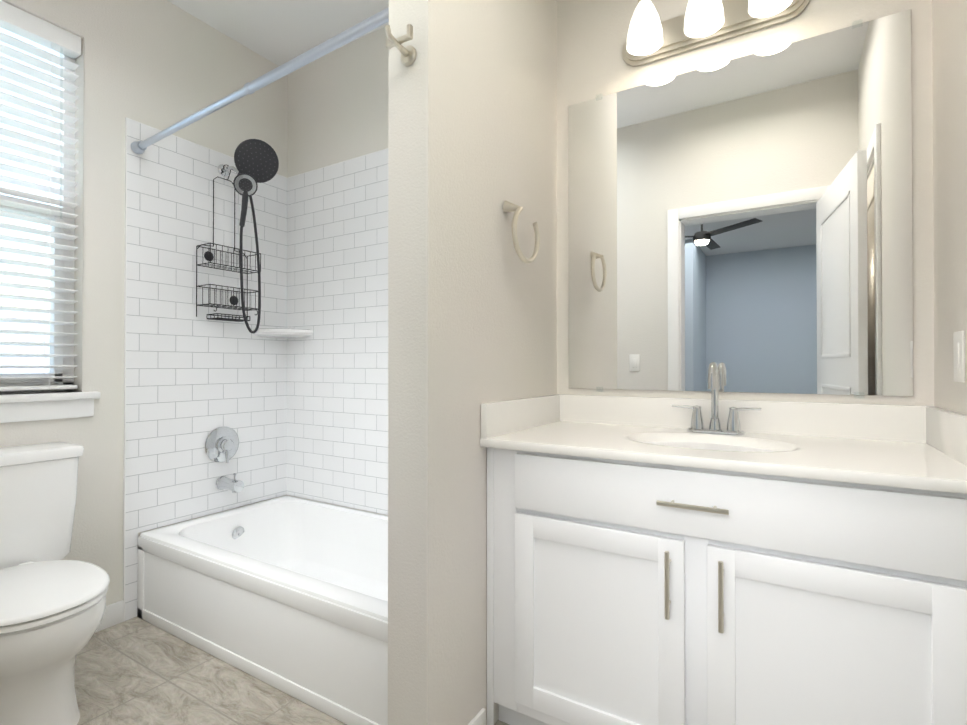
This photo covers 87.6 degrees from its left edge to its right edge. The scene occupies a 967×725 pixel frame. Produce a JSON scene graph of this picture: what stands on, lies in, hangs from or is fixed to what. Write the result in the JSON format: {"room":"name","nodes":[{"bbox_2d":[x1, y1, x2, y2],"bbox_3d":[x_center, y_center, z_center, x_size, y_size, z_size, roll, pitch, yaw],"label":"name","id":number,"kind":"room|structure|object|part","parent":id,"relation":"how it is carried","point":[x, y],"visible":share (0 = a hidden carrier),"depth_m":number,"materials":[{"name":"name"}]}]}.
{"room":"bathroom","nodes":[
{"label":"bathroom","id":0,"kind":"room"},
{"bbox_2d":[0,0,287,605],"bbox_3d":[-1.616,-0.277,2.125,0.140,2.740,1.990,0,0,31],"label":"wall","id":1,"kind":"structure","parent":0,"point":[161,64],"depth_m":2.11,"materials":[{"name":"beige paint"}]},
{"bbox_2d":[0,0,100,422],"bbox_3d":[-1.810,-0.547,1.758,0.160,1.526,0.760,0,0,31],"label":"window","id":2,"kind":"structure","parent":1,"relation":"in","point":[78,263],"depth_m":2.01,"materials":[{"name":"white plastic"}]},
{"bbox_2d":[0,0,80,390],"bbox_3d":[-1.804,-0.601,1.755,0.068,1.409,0.648,0,0,31],"label":"window blinds","id":3,"kind":"object","parent":2,"relation":"attached to","point":[24,24],"visible":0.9,"depth_m":1.92,"materials":[{"name":"white plastic"}]},
{"bbox_2d":[95,600,123,632],"bbox_3d":[-1.754,1.046,1.739,0.015,0.090,0.909,0,0,31],"label":"baseboard","id":4,"kind":"structure","parent":1,"relation":"attached to","point":[113,615],"depth_m":2.09,"materials":[{"name":"white"}]},
{"bbox_2d":[123,117,286,621],"bbox_3d":[-1.319,0.028,2.470,0.011,2.134,0.780,0,0,31],"label":"tiled wall","id":5,"kind":"structure","parent":1,"relation":"attached to","point":[187,376],"depth_m":2.37,"materials":[{"name":"white tile"}]},
{"bbox_2d":[205,427,238,462],"bbox_3d":[-1.268,0.406,2.481,0.061,0.175,0.175,0,0,31],"label":"shower valve","id":6,"kind":"object","parent":5,"relation":"attached to","point":[221,444],"visible":1,"depth_m":2.46,"materials":[{"name":"silver metal"}]},
{"bbox_2d":[216,473,243,492],"bbox_3d":[-1.232,0.582,2.458,0.145,0.093,0.066,0,0,31],"label":"tub spout","id":7,"kind":"object","parent":5,"relation":"attached to","point":[234,485],"visible":1,"depth_m":2.43,"materials":[{"name":"silver metal"}]},
{"bbox_2d":[218,139,278,332],"bbox_3d":[-1.158,-0.597,2.447,0.292,0.910,0.191,0,0,31],"label":"shower head","id":8,"kind":"object","parent":5,"relation":"attached to","point":[256,161],"visible":1,"depth_m":2.39,"materials":[{"name":"matte black metal"},{"name":"black plastic"}]},
{"bbox_2d":[196,165,260,321],"bbox_3d":[-1.239,-0.592,2.464,0.135,0.768,0.264,0,0,31],"label":"shower caddy","id":9,"kind":"object","parent":8,"relation":"hanging from","point":[208,256],"visible":0.96,"depth_m":2.45,"materials":[{"name":"black metal"}]},
{"bbox_2d":[131,7,388,153],"bbox_3d":[-0.853,-0.959,1.788,1.499,0.115,0.051,0,0,31],"label":"shower rod","id":10,"kind":"object","parent":5,"relation":"attached to","point":[367,25],"visible":0.73,"depth_m":1.67,"materials":[{"name":"grey metal"}]},
{"bbox_2d":[167,0,388,65],"bbox_3d":[-0.389,-1.702,1.392,3.010,0.100,1.990,0,0,31],"label":"ceiling","id":11,"kind":"structure","parent":0,"point":[278,32],"depth_m":2.42,"materials":[{"name":"paint"}]},
{"bbox_2d":[75,617,508,724],"bbox_3d":[-0.389,1.138,1.372,3.010,0.100,1.990,0,0,31],"label":"floor","id":12,"kind":"structure","parent":0,"point":[136,671],"depth_m":1.69,"materials":[{"name":"tile"}]},
{"bbox_2d":[0,442,109,724],"bbox_3d":[-1.453,0.694,1.552,0.715,0.790,0.490,0,0,31],"label":"toilet","id":13,"kind":"object","parent":12,"relation":"on","point":[52,606],"visible":0.98,"depth_m":1.51,"materials":[{"name":"white ceramic"}]},
{"bbox_2d":[137,496,387,724],"bbox_3d":[-0.655,0.913,2.103,1.497,0.360,0.754,0,0,31],"label":"bathtub","id":14,"kind":"object","parent":12,"relation":"on","point":[288,595],"visible":0.52,"depth_m":1.87,"materials":[{"name":"white ceramic"}]},
{"bbox_2d":[480,362,966,724],"bbox_3d":[0.602,0.542,1.400,1.096,1.091,0.580,0,0,31],"label":"bathroom vanity","id":15,"kind":"object","parent":12,"relation":"on","point":[714,560],"visible":1,"depth_m":1.19,"materials":[{"name":"white painted wood"},{"name":"cultured marble"},{"name":"satin nickel"}]},
{"bbox_3d":[0.274,0.684,1.289,0.447,0.526,0.053,0,0,31],"label":"door","id":16,"kind":"part","parent":15,"relation":"part of","materials":[{"name":"white wood"}]},
{"bbox_2d":[480,394,966,493],"bbox_3d":[0.606,0.239,1.409,1.096,0.241,0.565,0,0,31],"label":"countertop","id":17,"kind":"structure","parent":15,"relation":"on","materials":[{"name":"white stone"}]},
{"bbox_2d":[672,362,760,434],"bbox_3d":[0.707,0.108,1.549,0.255,0.221,0.109,0,0,31],"label":"faucet","id":18,"kind":"object","parent":17,"relation":"on","point":[696,427],"depth_m":1.56,"materials":[{"name":"silver metal"}]},
{"bbox_3d":[0.488,0.330,1.162,0.947,0.150,0.053,0,0,31],"label":"drawer","id":19,"kind":"part","parent":15,"relation":"part of","materials":[{"name":"white wood"}]},
{"bbox_3d":[0.700,0.683,1.031,0.450,0.526,0.053,0,0,31],"label":"door","id":20,"kind":"part","parent":15,"relation":"part of","materials":[{"name":"white wood"}]},
{"bbox_2d":[287,27,388,515],"bbox_3d":[-0.367,-0.275,2.462,1.650,2.740,0.120,0,0,31],"label":"wall","id":21,"kind":"structure","parent":0,"point":[338,105],"depth_m":2.63,"materials":[{"name":"beige paint"}]},
{"bbox_2d":[287,148,386,514],"bbox_3d":[-0.456,-0.152,2.438,1.520,1.774,0.011,0,0,31],"label":"tiled wall","id":22,"kind":"structure","parent":21,"relation":"attached to","point":[305,417],"depth_m":2.61,"materials":[{"name":"white tile"}]},
{"bbox_2d":[252,328,312,337],"bbox_3d":[-1.063,-0.158,2.674,0.215,0.040,0.215,0,0,31],"label":"corner shelf","id":23,"kind":"object","parent":22,"relation":"attached to","point":[280,332],"visible":0.94,"depth_m":2.64,"materials":[{"name":"white ceramic"}]},
{"bbox_2d":[388,0,556,724],"bbox_3d":[0.030,-0.280,1.649,0.130,2.740,0.860,0,0,31],"label":"wall","id":24,"kind":"structure","parent":0,"point":[472,149],"depth_m":1.35,"materials":[{"name":"beige paint"}]},
{"bbox_2d":[387,148,387,514],"bbox_3d":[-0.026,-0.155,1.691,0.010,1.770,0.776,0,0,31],"label":"tiled wall","id":25,"kind":"structure","parent":24,"relation":"attached to","point":[387,148],"depth_m":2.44,"materials":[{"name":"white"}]},
{"bbox_2d":[385,24,416,65],"bbox_3d":[-0.211,-0.788,1.244,0.080,0.069,0.089,0,0,31],"label":"robe hook","id":26,"kind":"object","parent":24,"relation":"attached to","point":[408,55],"visible":1,"depth_m":1.25,"materials":[{"name":"silver metal"}]},
{"bbox_2d":[468,708,485,724],"bbox_3d":[-0.080,1.043,1.349,0.042,0.090,0.272,0,0,31],"label":"baseboard","id":27,"kind":"structure","parent":24,"relation":"attached to","point":[480,719],"depth_m":1.43,"materials":[{"name":"white"}]},
{"bbox_2d":[503,201,539,263],"bbox_3d":[0.116,-0.412,1.615,0.064,0.193,0.180,0,0,31],"label":"towel ring","id":28,"kind":"object","parent":24,"relation":"attached to","point":[511,207],"visible":1,"depth_m":1.57,"materials":[{"name":"silver metal"}]},
{"bbox_2d":[557,0,933,405],"bbox_3d":[0.846,-0.280,1.694,1.220,2.740,0.179,0,0,31],"label":"wall","id":29,"kind":"structure","parent":0,"point":[744,223],"depth_m":1.59,"materials":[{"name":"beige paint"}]},
{"bbox_2d":[622,0,809,66],"bbox_3d":[0.700,-1.131,1.593,0.570,0.170,0.172,0,0,31],"label":"sconce","id":30,"kind":"object","parent":29,"relation":"attached to","point":[651,37],"visible":1,"depth_m":1.61,"materials":[{"name":"white glass"}]},
{"bbox_2d":[932,0,966,415],"bbox_3d":[0.804,-0.288,0.561,0.120,2.740,1.820,0,0,31],"label":"wall","id":31,"kind":"structure","parent":0,"point":[949,57],"depth_m":1.23,"materials":[{"name":"beige paint"}]},
{"bbox_2d":[953,330,964,381],"bbox_3d":[1.090,-0.013,1.158,0.008,0.116,0.070,0,0,31],"label":"light switch","id":32,"kind":"object","parent":31,"relation":"attached to","point":[959,353],"visible":1,"depth_m":1.15,"materials":[{"name":"white plastic"}]},
{"label":"outside","id":33,"kind":"structure","parent":0,"visible":0},
{"bbox_3d":[-26.901,4.505,18.410,59.700,0.200,80.000,0,0,31],"label":"ground","id":34,"kind":"structure","parent":33,"visible":0},
{"bbox_2d":[0,310,49,373],"bbox_3d":[-12.834,1.530,7.583,7.800,5.600,12.800,0,0,31],"label":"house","id":35,"kind":"structure","parent":34,"relation":"on","point":[16,360],"depth_m":10.35,"materials":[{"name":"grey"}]}
]}

